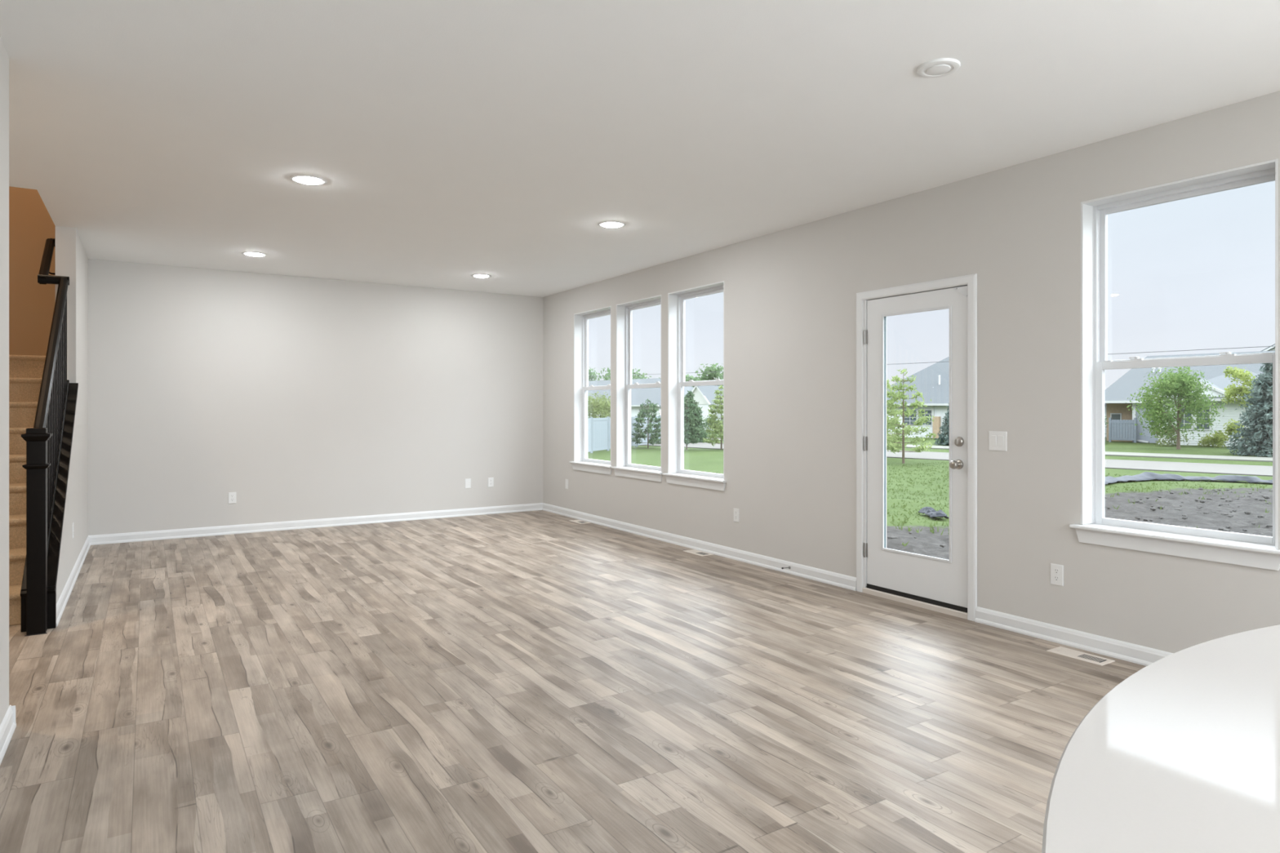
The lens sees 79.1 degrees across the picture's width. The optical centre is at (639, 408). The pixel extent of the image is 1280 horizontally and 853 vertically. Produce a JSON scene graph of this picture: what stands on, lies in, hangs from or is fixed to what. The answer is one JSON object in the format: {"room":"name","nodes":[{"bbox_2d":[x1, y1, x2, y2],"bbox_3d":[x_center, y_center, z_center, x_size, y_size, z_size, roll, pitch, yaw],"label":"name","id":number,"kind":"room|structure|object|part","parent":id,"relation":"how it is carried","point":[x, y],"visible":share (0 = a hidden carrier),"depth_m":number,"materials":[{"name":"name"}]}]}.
{"room":"empty living room","nodes":[
{"label":"empty living room","id":0,"kind":"room"},
{"bbox_2d":[0,35,8,724],"bbox_3d":[-0.175,-0.075,-0.732,0.132,2.810,9.154,0,0,-32],"label":"wall","id":1,"kind":"structure","parent":0,"point":[4,59],"depth_m":3.04,"materials":[{"name":"beige paint"}]},
{"bbox_2d":[0,705,16,764],"bbox_3d":[-0.226,1.264,-0.633,0.153,0.092,8.975,0,0,-32],"label":"baseboard","id":2,"kind":"structure","parent":1,"relation":"attached to","point":[8,725],"depth_m":3.04,"materials":[{"name":"white paint"}]},
{"bbox_2d":[55,226,88,603],"bbox_3d":[-4.454,-0.075,5.989,0.132,2.810,3.287,0,0,-32],"label":"wall","id":3,"kind":"structure","parent":0,"point":[71,257],"depth_m":6.14,"materials":[{"name":"beige paint"}]},
{"bbox_2d":[56,535,90,626],"bbox_3d":[-4.389,1.264,6.029,0.021,0.092,3.285,0,0,-32],"label":"baseboard","id":4,"kind":"structure","parent":3,"relation":"attached to","point":[61,603],"depth_m":5.61,"materials":[{"name":"white paint"}]},
{"bbox_2d":[8,186,542,535],"bbox_3d":[-3.839,-1.330,8.417,6.064,5.320,0.150,0,0,-32],"label":"wall","id":5,"kind":"structure","parent":0,"point":[298,397],"depth_m":8.34,"materials":[{"name":"beige paint"}]},
{"bbox_2d":[228,492,235,503],"bbox_3d":[-4.246,0.934,8.065,0.073,0.117,0.007,0,0,-32],"label":"wall outlet","id":6,"kind":"object","parent":5,"relation":"attached to","point":[232,495],"visible":1,"depth_m":8.06,"materials":[{"name":"white plastic"}]},
{"bbox_2d":[88,502,542,545],"bbox_3d":[-3.260,1.264,8.685,4.779,0.092,0.021,0,0,-32],"label":"baseboard","id":7,"kind":"structure","parent":5,"relation":"attached to","point":[105,539],"depth_m":8.40,"materials":[{"name":"white paint"}]},
{"bbox_2d":[465,478,471,488],"bbox_3d":[-2.095,0.917,9.435,0.073,0.117,0.006,0,0,-32],"label":"blank plate","id":8,"kind":"object","parent":5,"relation":"attached to","point":[468,481],"visible":1,"depth_m":9.43,"materials":[{"name":"white plastic"}]},
{"bbox_2d":[488,477,493,487],"bbox_3d":[-1.847,0.917,9.592,0.073,0.117,0.007,0,0,-32],"label":"wall outlet","id":9,"kind":"object","parent":5,"relation":"attached to","point":[491,480],"visible":1,"depth_m":9.59,"materials":[{"name":"white plastic"}]},
{"bbox_2d":[0,510,1146,852],"bbox_3d":[-0.532,1.310,2.060,7.414,0.001,14.247,0,0,-32],"label":"floor","id":10,"kind":"structure","parent":0,"point":[539,681],"depth_m":3.38,"materials":[{"name":"wood"}]},
{"bbox_2d":[8,355,45,625],"bbox_3d":[-4.997,0.437,5.732,1.024,1.746,3.135,0,0,-32],"label":"staircase","id":11,"kind":"structure","parent":10,"relation":"on","point":[25,371],"depth_m":5.62,"materials":[{"name":"brown carpet"}]},
{"bbox_2d":[20,238,78,636],"bbox_3d":[-4.164,-0.048,5.460,0.243,2.716,2.416,0,0,-32],"label":"stair railing","id":12,"kind":"object","parent":10,"relation":"on","point":[49,442],"visible":0.91,"depth_m":4.87,"materials":[{"name":"black wood"}]},
{"bbox_3d":[-3.518,0.728,4.518,0.089,1.165,0.089,0,0,-32],"label":"newel post","id":13,"kind":"part","parent":12,"relation":"part of","materials":[{"name":"black wood"}]},
{"bbox_3d":[-3.561,1.185,4.586,0.163,0.250,0.038,0,0,-32],"label":"panel","id":14,"kind":"part","parent":12,"relation":"part of","materials":[{"name":"black wood"}]},
{"bbox_3d":[-4.210,-0.594,5.484,0.193,1.624,2.326,0,0,-32],"label":"hand rail","id":15,"kind":"part","parent":12,"relation":"part of","materials":[{"name":"black wood"}]},
{"bbox_3d":[-4.033,0.430,5.327,0.048,1.307,1.854,0,0,-32],"label":"shoe rail","id":16,"kind":"part","parent":12,"relation":"part of","materials":[{"name":"wood"}]},
{"bbox_2d":[570,520,591,524],"bbox_3d":[-0.696,1.306,8.928,0.135,0.007,0.290,0,0,-32],"label":"floor vent","id":17,"kind":"object","parent":10,"relation":"in","point":[580,522],"visible":1,"depth_m":8.89,"materials":[{"name":"beige metal"}]},
{"bbox_2d":[684,549,713,555],"bbox_3d":[0.528,1.306,7.014,0.135,0.007,0.290,0,0,-32],"label":"floor vent","id":18,"kind":"object","parent":10,"relation":"in","point":[692,551],"visible":1,"depth_m":6.99,"materials":[{"name":"beige metal"}]},
{"bbox_2d":[1047,646,1115,665],"bbox_3d":[2.329,1.306,4.098,0.135,0.007,0.290,0,0,-32],"label":"floor vent","id":19,"kind":"object","parent":10,"relation":"in","point":[1065,651],"visible":1,"depth_m":4.08,"materials":[{"name":"beige metal"}]},
{"bbox_2d":[1041,624,1279,852],"bbox_3d":[1.692,0.854,0.070,3.200,0.912,2.900,0,0,-32],"label":"kitchen island","id":20,"kind":"object","parent":10,"relation":"on","point":[1182,755],"visible":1,"depth_m":0.87,"materials":[{"name":"white stone"}]},
{"bbox_2d":[0,0,1279,297],"bbox_3d":[-0.526,-1.460,2.087,7.454,0.060,14.287,0,0,-32],"label":"ceiling","id":21,"kind":"structure","parent":0,"point":[451,141],"depth_m":3.69,"materials":[{"name":"white paint"}]},
{"bbox_2d":[241,251,267,256],"bbox_3d":[-3.573,-1.422,7.179,0.216,0.014,0.216,0,0,-32],"label":"recessed light","id":22,"kind":"object","parent":21,"relation":"in","point":[246,253],"visible":1,"depth_m":7.13,"materials":[{"name":"white paint"}]},
{"bbox_2d":[289,174,327,185],"bbox_3d":[-2.076,-1.422,4.849,0.216,0.014,0.216,0,0,-32],"label":"recessed light","id":23,"kind":"object","parent":21,"relation":"in","point":[307,180],"visible":1,"depth_m":4.82,"materials":[{"name":"white paint"}]},
{"bbox_2d":[471,274,491,277],"bbox_3d":[-1.714,-1.422,8.360,0.216,0.014,0.216,0,0,-32],"label":"recessed light","id":24,"kind":"object","parent":21,"relation":"in","point":[472,275],"visible":1,"depth_m":8.32,"materials":[{"name":"white paint"}]},
{"bbox_2d":[597,221,625,227],"bbox_3d":[-0.220,-1.422,6.024,0.216,0.014,0.216,0,0,-32],"label":"recessed light","id":25,"kind":"object","parent":21,"relation":"in","point":[605,224],"visible":1,"depth_m":5.99,"materials":[{"name":"white paint"}]},
{"bbox_2d":[916,57,960,78],"bbox_3d":[1.251,-1.422,3.248,0.172,0.015,0.172,0,0,-32],"label":"smoke detector","id":26,"kind":"object","parent":21,"relation":"attached to","point":[937,68],"visible":1,"depth_m":3.23,"materials":[{"name":"white plastic"}]},
{"bbox_2d":[542,90,1279,653],"bbox_3d":[2.600,-0.075,4.107,0.190,2.810,14.337,0,0,-32],"label":"wall","id":27,"kind":"structure","parent":0,"point":[790,294],"depth_m":4.74,"materials":[{"name":"beige paint"}]},
{"bbox_2d":[565,479,568,488],"bbox_3d":[-0.890,0.922,9.407,0.006,0.117,0.073,0,0,-32],"label":"blank plate","id":28,"kind":"object","parent":27,"relation":"attached to","point":[566,480],"visible":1,"depth_m":9.40,"materials":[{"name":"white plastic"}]},
{"bbox_2d":[568,306,613,474],"bbox_3d":[-0.500,-0.198,8.919,0.216,1.857,0.949,0,0,-32],"label":"window","id":29,"kind":"structure","parent":27,"relation":"in","point":[581,462],"depth_m":9.27,"materials":[{"name":"white paint"}]},
{"bbox_3d":[-0.527,0.646,8.902,0.152,0.018,0.949,0,0,-32],"label":"sill","id":30,"kind":"part","parent":29,"relation":"part of","materials":[{"name":"white paint"}]},
{"bbox_3d":[-0.439,-0.236,8.958,0.070,1.782,0.877,0,0,-32],"label":"frame","id":31,"kind":"part","parent":29,"relation":"part of","materials":[{"name":"white plastic"}]},
{"bbox_3d":[-0.449,0.192,8.952,0.029,0.891,0.829,0,0,-32],"label":"sash","id":32,"kind":"part","parent":29,"relation":"part of","materials":[{"name":"white plastic"}]},
{"bbox_3d":[-0.423,-0.665,8.968,0.028,0.875,0.829,0,0,-32],"label":"sash","id":33,"kind":"part","parent":29,"relation":"part of","materials":[{"name":"white plastic"}]},
{"bbox_2d":[611,294,663,481],"bbox_3d":[0.031,-0.198,8.085,0.216,1.857,0.949,0,0,-32],"label":"window","id":34,"kind":"structure","parent":27,"relation":"in","point":[624,310],"depth_m":8.43,"materials":[{"name":"white paint"}]},
{"bbox_3d":[0.004,0.646,8.067,0.152,0.018,0.949,0,0,-32],"label":"sill","id":35,"kind":"part","parent":34,"relation":"part of","materials":[{"name":"white paint"}]},
{"bbox_3d":[0.093,-0.236,8.124,0.070,1.782,0.877,0,0,-32],"label":"frame","id":36,"kind":"part","parent":34,"relation":"part of","materials":[{"name":"white plastic"}]},
{"bbox_3d":[0.082,0.192,8.117,0.029,0.891,0.829,0,0,-32],"label":"sash","id":37,"kind":"part","parent":34,"relation":"part of","materials":[{"name":"white plastic"}]},
{"bbox_3d":[0.108,-0.665,8.133,0.028,0.875,0.829,0,0,-32],"label":"sash","id":38,"kind":"part","parent":34,"relation":"part of","materials":[{"name":"white plastic"}]},
{"bbox_2d":[662,280,726,490],"bbox_3d":[0.563,-0.198,7.249,0.216,1.857,0.949,0,0,-32],"label":"window","id":39,"kind":"structure","parent":27,"relation":"in","point":[677,382],"depth_m":7.60,"materials":[{"name":"white paint"}]},
{"bbox_3d":[0.536,0.646,7.232,0.152,0.018,0.949,0,0,-32],"label":"sill","id":40,"kind":"part","parent":39,"relation":"part of","materials":[{"name":"white paint"}]},
{"bbox_3d":[0.625,-0.236,7.288,0.070,1.782,0.877,0,0,-32],"label":"frame","id":41,"kind":"part","parent":39,"relation":"part of","materials":[{"name":"white plastic"}]},
{"bbox_3d":[0.614,0.192,7.282,0.029,0.891,0.829,0,0,-32],"label":"sash","id":42,"kind":"part","parent":39,"relation":"part of","materials":[{"name":"white plastic"}]},
{"bbox_3d":[0.640,-0.665,7.298,0.028,0.875,0.829,0,0,-32],"label":"sash","id":43,"kind":"part","parent":39,"relation":"part of","materials":[{"name":"white plastic"}]},
{"bbox_2d":[733,507,739,522],"bbox_3d":[0.832,0.925,6.700,0.007,0.117,0.073,0,0,-32],"label":"wall outlet","id":44,"kind":"object","parent":27,"relation":"attached to","point":[736,511],"visible":1,"depth_m":6.69,"materials":[{"name":"white plastic"}]},
{"bbox_2d":[542,502,1173,666],"bbox_3d":[2.498,1.264,4.071,0.021,0.092,13.985,0,0,-32],"label":"baseboard","id":45,"kind":"structure","parent":27,"relation":"attached to","point":[1124,651],"depth_m":5.57,"materials":[{"name":"white paint"}]},
{"bbox_2d":[856,273,977,621],"bbox_3d":[1.856,0.241,5.188,0.224,2.138,0.952,0,0,-32],"label":"door","id":46,"kind":"structure","parent":27,"relation":"in","point":[945,586],"depth_m":5.11,"materials":[{"name":"white paint"}]},
{"bbox_3d":[1.977,0.353,4.856,0.072,0.062,0.062,0,0,-32],"label":"knob","id":47,"kind":"part","parent":46,"relation":"part of","materials":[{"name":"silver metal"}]},
{"bbox_2d":[988,431,1007,451],"bbox_3d":[2.142,0.197,4.641,0.009,0.117,0.117,0,0,-32],"label":"light switch","id":48,"kind":"object","parent":27,"relation":"attached to","point":[997,440],"visible":1,"depth_m":4.64,"materials":[{"name":"white plastic"}]},
{"bbox_2d":[1050,563,1063,586],"bbox_3d":[2.336,0.933,4.339,0.007,0.117,0.073,0,0,-32],"label":"wall outlet","id":49,"kind":"object","parent":27,"relation":"attached to","point":[1056,571],"visible":1,"depth_m":4.34,"materials":[{"name":"white plastic"}]},
{"bbox_2d":[1053,568,1058,573],"bbox_3d":[2.334,0.913,4.338,0.002,0.033,0.027,0,0,-32],"label":"receptacle","id":50,"kind":"object","parent":49,"relation":"attached to","point":[1055,570],"depth_m":4.34,"materials":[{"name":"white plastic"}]},
{"bbox_2d":[1053,575,1058,581],"bbox_3d":[2.334,0.954,4.338,0.002,0.033,0.027,0,0,-32],"label":"receptacle","id":51,"kind":"object","parent":49,"relation":"attached to","point":[1055,577],"depth_m":4.34,"materials":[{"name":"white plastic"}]},
{"bbox_2d":[1069,158,1279,570],"bbox_3d":[2.697,-0.198,3.897,0.216,1.857,0.949,0,0,-32],"label":"window","id":52,"kind":"structure","parent":27,"relation":"in","point":[1226,547],"depth_m":4.04,"materials":[{"name":"white paint"}]},
{"bbox_3d":[2.670,0.646,3.880,0.152,0.018,0.949,0,0,-32],"label":"sill","id":53,"kind":"part","parent":52,"relation":"part of","materials":[{"name":"white paint"}]},
{"bbox_3d":[2.748,0.192,3.929,0.029,0.891,0.829,0,0,-32],"label":"sash","id":54,"kind":"part","parent":52,"relation":"part of","materials":[{"name":"white plastic"}]},
{"bbox_3d":[2.774,-0.665,3.946,0.028,0.875,0.829,0,0,-32],"label":"sash","id":55,"kind":"part","parent":52,"relation":"part of","materials":[{"name":"white plastic"}]},
{"label":"outside","id":56,"kind":"structure","parent":0,"visible":0},
{"bbox_2d":[587,432,1272,559],"bbox_3d":[12.260,2.110,55.224,200.000,0.821,220.000,0,0,-32],"label":"lawn","id":57,"kind":"structure","parent":56,"point":[926,543],"depth_m":21.43,"materials":[{"name":"plant"}]},
{"bbox_2d":[588,366,601,381],"bbox_3d":[-9.246,-2.077,116.225,6.608,8.436,6.926,0,0,-32],"label":"tree","id":58,"kind":"object","parent":57,"relation":"on","point":[590,373],"visible":0.06,"depth_m":116.49,"materials":[{"name":"green plant"}]},
{"bbox_2d":[587,391,610,417],"bbox_3d":[-2.962,0.637,53.013,3.699,3.608,3.638,0,0,43],"label":"tree","id":59,"kind":"object","parent":57,"relation":"on","point":[597,406],"visible":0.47,"depth_m":52.06,"materials":[{"name":"green plant"}]},
{"bbox_2d":[597,367,610,380],"bbox_3d":[-3.654,-2.327,125.551,9.205,8.934,7.374,0,0,-32],"label":"tree","id":60,"kind":"object","parent":57,"relation":"on","point":[605,377],"visible":0.04,"depth_m":125.55,"materials":[{"name":"green plant"}]},
{"bbox_2d":[587,415,661,453],"bbox_3d":[-2.639,1.349,41.945,0.182,2.224,23.583,0,0,20],"label":"vinyl fence","id":61,"kind":"object","parent":57,"relation":"on","point":[598,428],"visible":0.21,"depth_m":43.43,"materials":[{"name":"white plastic"}]},
{"bbox_3d":[-3.042,1.440,40.846,0.050,1.800,2.340,0,0,20],"label":"panel","id":62,"kind":"part","parent":61,"relation":"part of","materials":[{"name":"white plastic"}]},
{"bbox_3d":[-2.639,1.470,41.945,0.130,1.980,0.130,0,0,-32],"label":"post","id":63,"kind":"part","parent":61,"relation":"part of","materials":[{"name":"white plastic"}]},
{"bbox_3d":[-2.236,1.440,43.043,0.050,1.800,2.340,0,0,20],"label":"panel","id":64,"kind":"part","parent":61,"relation":"part of","materials":[{"name":"white plastic"}]},
{"bbox_3d":[-1.833,1.470,44.142,0.130,1.980,0.130,0,0,-32],"label":"post","id":65,"kind":"part","parent":61,"relation":"part of","materials":[{"name":"white plastic"}]},
{"bbox_3d":[-1.429,1.440,45.240,0.050,1.800,2.340,0,0,20],"label":"panel","id":66,"kind":"part","parent":61,"relation":"part of","materials":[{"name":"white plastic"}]},
{"bbox_3d":[-0.623,1.440,47.437,0.050,1.800,2.340,0,0,20],"label":"panel","id":67,"kind":"part","parent":61,"relation":"part of","materials":[{"name":"white plastic"}]},
{"bbox_3d":[0.183,1.440,49.633,0.050,1.800,2.340,0,0,20],"label":"panel","id":68,"kind":"part","parent":61,"relation":"part of","materials":[{"name":"white plastic"}]},
{"bbox_3d":[0.990,1.440,51.830,0.050,1.800,2.340,0,0,20],"label":"panel","id":69,"kind":"part","parent":61,"relation":"part of","materials":[{"name":"white plastic"}]},
{"bbox_2d":[607,368,651,380],"bbox_3d":[-1.398,-1.985,115.435,7.309,8.251,7.252,0,0,-32],"label":"tree","id":70,"kind":"object","parent":57,"relation":"on","point":[633,370],"visible":0.02,"depth_m":116.12,"materials":[{"name":"green plant"}]},
{"bbox_2d":[587,377,693,417],"bbox_3d":[-1.618,-0.663,93.173,13.020,5.600,23.400,0,0,-44],"label":"house","id":71,"kind":"structure","parent":57,"relation":"on","point":[638,396],"depth_m":86.12,"materials":[{"name":"white"}]},
{"bbox_2d":[631,398,661,448],"bbox_3d":[0.422,0.922,46.819,2.424,3.036,2.397,0,0,-32],"label":"young pine","id":72,"kind":"object","parent":57,"relation":"on","point":[640,420],"visible":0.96,"depth_m":46.63,"materials":[{"name":"green plant"}]},
{"bbox_2d":[684,397,698,449],"bbox_3d":[2.713,0.900,45.298,1.491,3.080,1.485,0,0,-32],"label":"young pine","id":73,"kind":"object","parent":57,"relation":"on","point":[687,415],"visible":0.68,"depth_m":45.04,"materials":[{"name":"green plant"}]},
{"bbox_2d":[685,373,700,387],"bbox_3d":[7.529,-1.533,116.193,6.055,7.347,5.719,0,0,-32],"label":"tree","id":74,"kind":"object","parent":57,"relation":"on","point":[687,378],"visible":0.09,"depth_m":115.65,"materials":[{"name":"green plant"}]},
{"bbox_2d":[684,391,711,442],"bbox_3d":[3.550,0.653,55.168,3.307,3.837,3.218,0,0,28],"label":"evergreen","id":75,"kind":"object","parent":57,"relation":"on","point":[701,434],"visible":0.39,"depth_m":54.72,"materials":[{"name":"green plant"}]},
{"bbox_2d":[691,385,723,431],"bbox_3d":[12.191,-0.452,73.452,12.830,5.200,12.900,0,0,-44],"label":"house","id":76,"kind":"structure","parent":57,"relation":"on","point":[704,395],"depth_m":71.35,"materials":[{"name":"white"}]},
{"bbox_2d":[693,363,723,386],"bbox_3d":[11.624,-2.416,120.065,7.631,9.113,7.825,0,0,-32],"label":"tree","id":77,"kind":"object","parent":57,"relation":"on","point":[708,371],"visible":0.18,"depth_m":119.42,"materials":[{"name":"green plant"}]},
{"bbox_2d":[700,415,723,437],"bbox_3d":[5.428,1.409,58.951,3.015,1.747,2.508,0,0,-32],"label":"bush","id":78,"kind":"object","parent":57,"relation":"on","point":[706,420],"visible":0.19,"depth_m":58.87,"materials":[{"name":"green plant"}]},
{"bbox_2d":[702,385,723,449],"bbox_3d":[4.700,0.530,45.242,2.020,3.822,2.230,0,0,33],"label":"young pine","id":79,"kind":"object","parent":57,"relation":"on","point":[715,428],"visible":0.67,"depth_m":45.05,"materials":[{"name":"green plant"}]},
{"bbox_2d":[886,379,909,451],"bbox_3d":[11.907,0.479,37.630,2.352,3.922,2.369,0,0,2],"label":"young pine","id":80,"kind":"object","parent":57,"relation":"on","point":[898,445],"visible":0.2,"depth_m":37.33,"materials":[{"name":"green plant"}]},
{"bbox_2d":[886,368,936,463],"bbox_3d":[11.542,0.338,33.951,2.720,4.205,2.932,0,0,-32],"label":"young pine","id":81,"kind":"object","parent":57,"relation":"on","point":[900,394],"visible":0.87,"depth_m":33.87,"materials":[{"name":"green plant"}]},
{"bbox_2d":[588,346,1274,377],"bbox_3d":[23.181,-0.765,47.127,0.215,5.950,85.244,0,0,-44],"label":"power line","id":82,"kind":"object","parent":57,"relation":"on","point":[1261,346],"visible":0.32,"depth_m":42.74,"materials":[{"name":"grey metal"}]},
{"bbox_2d":[918,506,949,519],"bbox_3d":[5.646,1.996,14.866,0.358,0.178,1.095,0,0,4],"label":"rock","id":83,"kind":"object","parent":57,"relation":"on","point":[931,512],"visible":1,"depth_m":14.73,"materials":[{"name":"grey stone"}]},
{"bbox_2d":[933,403,949,445],"bbox_3d":[18.710,0.978,46.562,2.021,2.603,2.015,0,0,-32],"label":"spruce","id":84,"kind":"object","parent":57,"relation":"on","point":[945,424],"visible":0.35,"depth_m":46.45,"materials":[{"name":"green plant"}]},
{"bbox_2d":[715,461,1272,546],"bbox_3d":[8.845,2.087,20.512,23.349,0.686,19.314,0,0,-32],"label":"grass tufts","id":85,"kind":"object","parent":57,"relation":"on","point":[929,474],"visible":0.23,"depth_m":22.51,"materials":[{"name":"green plant"}]},
{"bbox_2d":[886,356,1106,438],"bbox_3d":[26.603,-1.148,59.282,14.020,6.600,14.900,0,0,-44],"label":"house","id":86,"kind":"structure","parent":57,"relation":"on","point":[933,381],"depth_m":56.95,"materials":[{"name":"white"}]},
{"bbox_3d":[19.868,0.677,56.965,0.032,1.050,1.000,0,0,-44],"label":"pane","id":87,"kind":"part","parent":86,"relation":"part of","materials":[{"name":"grey glass"}]},
{"bbox_3d":[20.672,0.677,56.142,0.032,1.050,1.000,0,0,-44],"label":"pane","id":88,"kind":"part","parent":86,"relation":"part of","materials":[{"name":"grey glass"}]},
{"bbox_2d":[887,487,1272,558],"bbox_3d":[11.685,2.116,14.962,23.821,0.691,9.831,0,0,-32],"label":"clod","id":89,"kind":"object","parent":57,"relation":"on","point":[1184,516],"visible":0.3,"depth_m":17.54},
{"bbox_2d":[1104,415,1108,439],"bbox_3d":[27.774,1.279,47.257,1.504,1.830,1.646,0,0,22],"label":"bush","id":90,"kind":"object","parent":57,"relation":"on","point":[1105,419],"visible":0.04,"depth_m":47.12,"materials":[{"name":"green plant"}]},
{"bbox_2d":[1108,417,1136,442],"bbox_3d":[30.279,1.371,48.594,0.120,1.550,1.500,0,0,-44],"label":"fence","id":91,"kind":"object","parent":57,"relation":"on","point":[1118,429],"visible":1,"depth_m":48.59,"materials":[{"name":"white plastic"}]},
{"bbox_3d":[29.797,1.371,49.088,0.120,1.550,0.120,0,0,-44],"label":"gate post","id":92,"kind":"part","parent":91,"relation":"part of","materials":[{"name":"white plastic"}]},
{"bbox_3d":[30.287,0.886,48.601,0.100,0.120,1.340,0,0,-44],"label":"gate rail","id":93,"kind":"part","parent":91,"relation":"part of","materials":[{"name":"white plastic"}]},
{"bbox_3d":[30.287,1.946,48.601,0.100,0.120,1.340,0,0,-44],"label":"gate rail","id":94,"kind":"part","parent":91,"relation":"part of","materials":[{"name":"grey wood"}]},
{"bbox_3d":[30.762,1.371,48.101,0.120,1.550,0.120,0,0,-44],"label":"gate post","id":95,"kind":"part","parent":91,"relation":"part of","materials":[{"name":"white plastic"}]},
{"bbox_2d":[1149,424,1193,446],"bbox_3d":[29.941,1.558,43.660,1.972,1.276,1.502,0,0,12],"label":"bush","id":96,"kind":"object","parent":57,"relation":"on","point":[1172,444],"visible":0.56,"depth_m":43.65,"materials":[{"name":"green plant"}]},
{"bbox_2d":[1125,366,1227,448],"bbox_3d":[28.274,-0.081,41.162,4.610,4.522,4.394,0,0,-32],"label":"maple tree","id":97,"kind":"object","parent":57,"relation":"on","point":[1180,385],"visible":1,"depth_m":40.52,"materials":[{"name":"green plant"}]},
{"bbox_2d":[1104,471,1272,484],"bbox_3d":[18.076,2.281,24.921,8.731,0.244,3.238,0,0,8],"label":"fabric","id":98,"kind":"object","parent":57,"relation":"on","point":[1144,476],"visible":0.83,"depth_m":25.64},
{"bbox_2d":[1104,351,1275,446],"bbox_3d":[38.033,-0.705,47.584,14.020,5.700,15.800,0,0,-44],"label":"house","id":99,"kind":"structure","parent":57,"relation":"on","point":[1116,396],"depth_m":48.12,"materials":[{"name":"white"}]},
{"bbox_3d":[30.897,0.895,50.258,0.032,1.000,0.500,0,0,-44],"label":"pane","id":100,"kind":"part","parent":99,"relation":"part of","materials":[{"name":"grey glass"}]},
{"bbox_3d":[31.599,0.560,44.960,0.032,1.270,0.700,0,0,-44],"label":"pane","id":101,"kind":"part","parent":99,"relation":"part of","materials":[{"name":"grey glass"}]},
{"bbox_3d":[32.228,0.560,44.316,0.032,1.270,0.600,0,0,-44],"label":"pane","id":102,"kind":"part","parent":99,"relation":"part of","materials":[{"name":"grey glass"}]},
{"bbox_2d":[1197,430,1229,447],"bbox_3d":[31.833,1.700,43.046,1.364,0.990,1.559,0,0,-32],"label":"bush","id":103,"kind":"object","parent":57,"relation":"on","point":[1217,438],"visible":0.98,"depth_m":42.74,"materials":[{"name":"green plant"}]},
{"bbox_2d":[1221,365,1255,439],"bbox_3d":[32.035,-0.170,41.198,1.908,4.199,2.135,0,0,-32],"label":"shrub","id":104,"kind":"object","parent":57,"relation":"on","point":[1230,392],"visible":0.69,"depth_m":41.09,"materials":[{"name":"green plant"}]},
{"bbox_2d":[1222,363,1272,457],"bbox_3d":[29.522,-0.052,36.505,3.414,4.704,3.318,0,0,-32],"label":"spruce","id":105,"kind":"object","parent":57,"relation":"on","point":[1258,437],"visible":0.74,"depth_m":36.21,"materials":[{"name":"green plant"}]},
{"bbox_2d":[1261,343,1275,351],"bbox_3d":[53.984,-2.205,60.581,11.150,8.670,16.262,0,0,-44],"label":"house","id":106,"kind":"structure","parent":57,"relation":"on","point":[1268,348],"depth_m":59.08,"materials":[{"name":"beige"}]},
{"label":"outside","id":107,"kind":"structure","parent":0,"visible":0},
{"bbox_2d":[638,442,1272,476],"bbox_3d":[6.322,2.450,48.136,50.790,0.120,216.551,0,0,-32],"label":"road","id":108,"kind":"structure","parent":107,"point":[1220,468],"depth_m":32.18,"materials":[{"name":"grey asphalt"}]},
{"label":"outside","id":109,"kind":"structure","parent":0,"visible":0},
{"bbox_2d":[706,437,1272,462],"bbox_3d":[10.293,2.300,52.016,46.581,0.193,215.668,0,0,-32],"label":"sidewalk","id":110,"kind":"structure","parent":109,"point":[947,447],"depth_m":36.38,"materials":[{"name":"grey concrete"}]}
]}

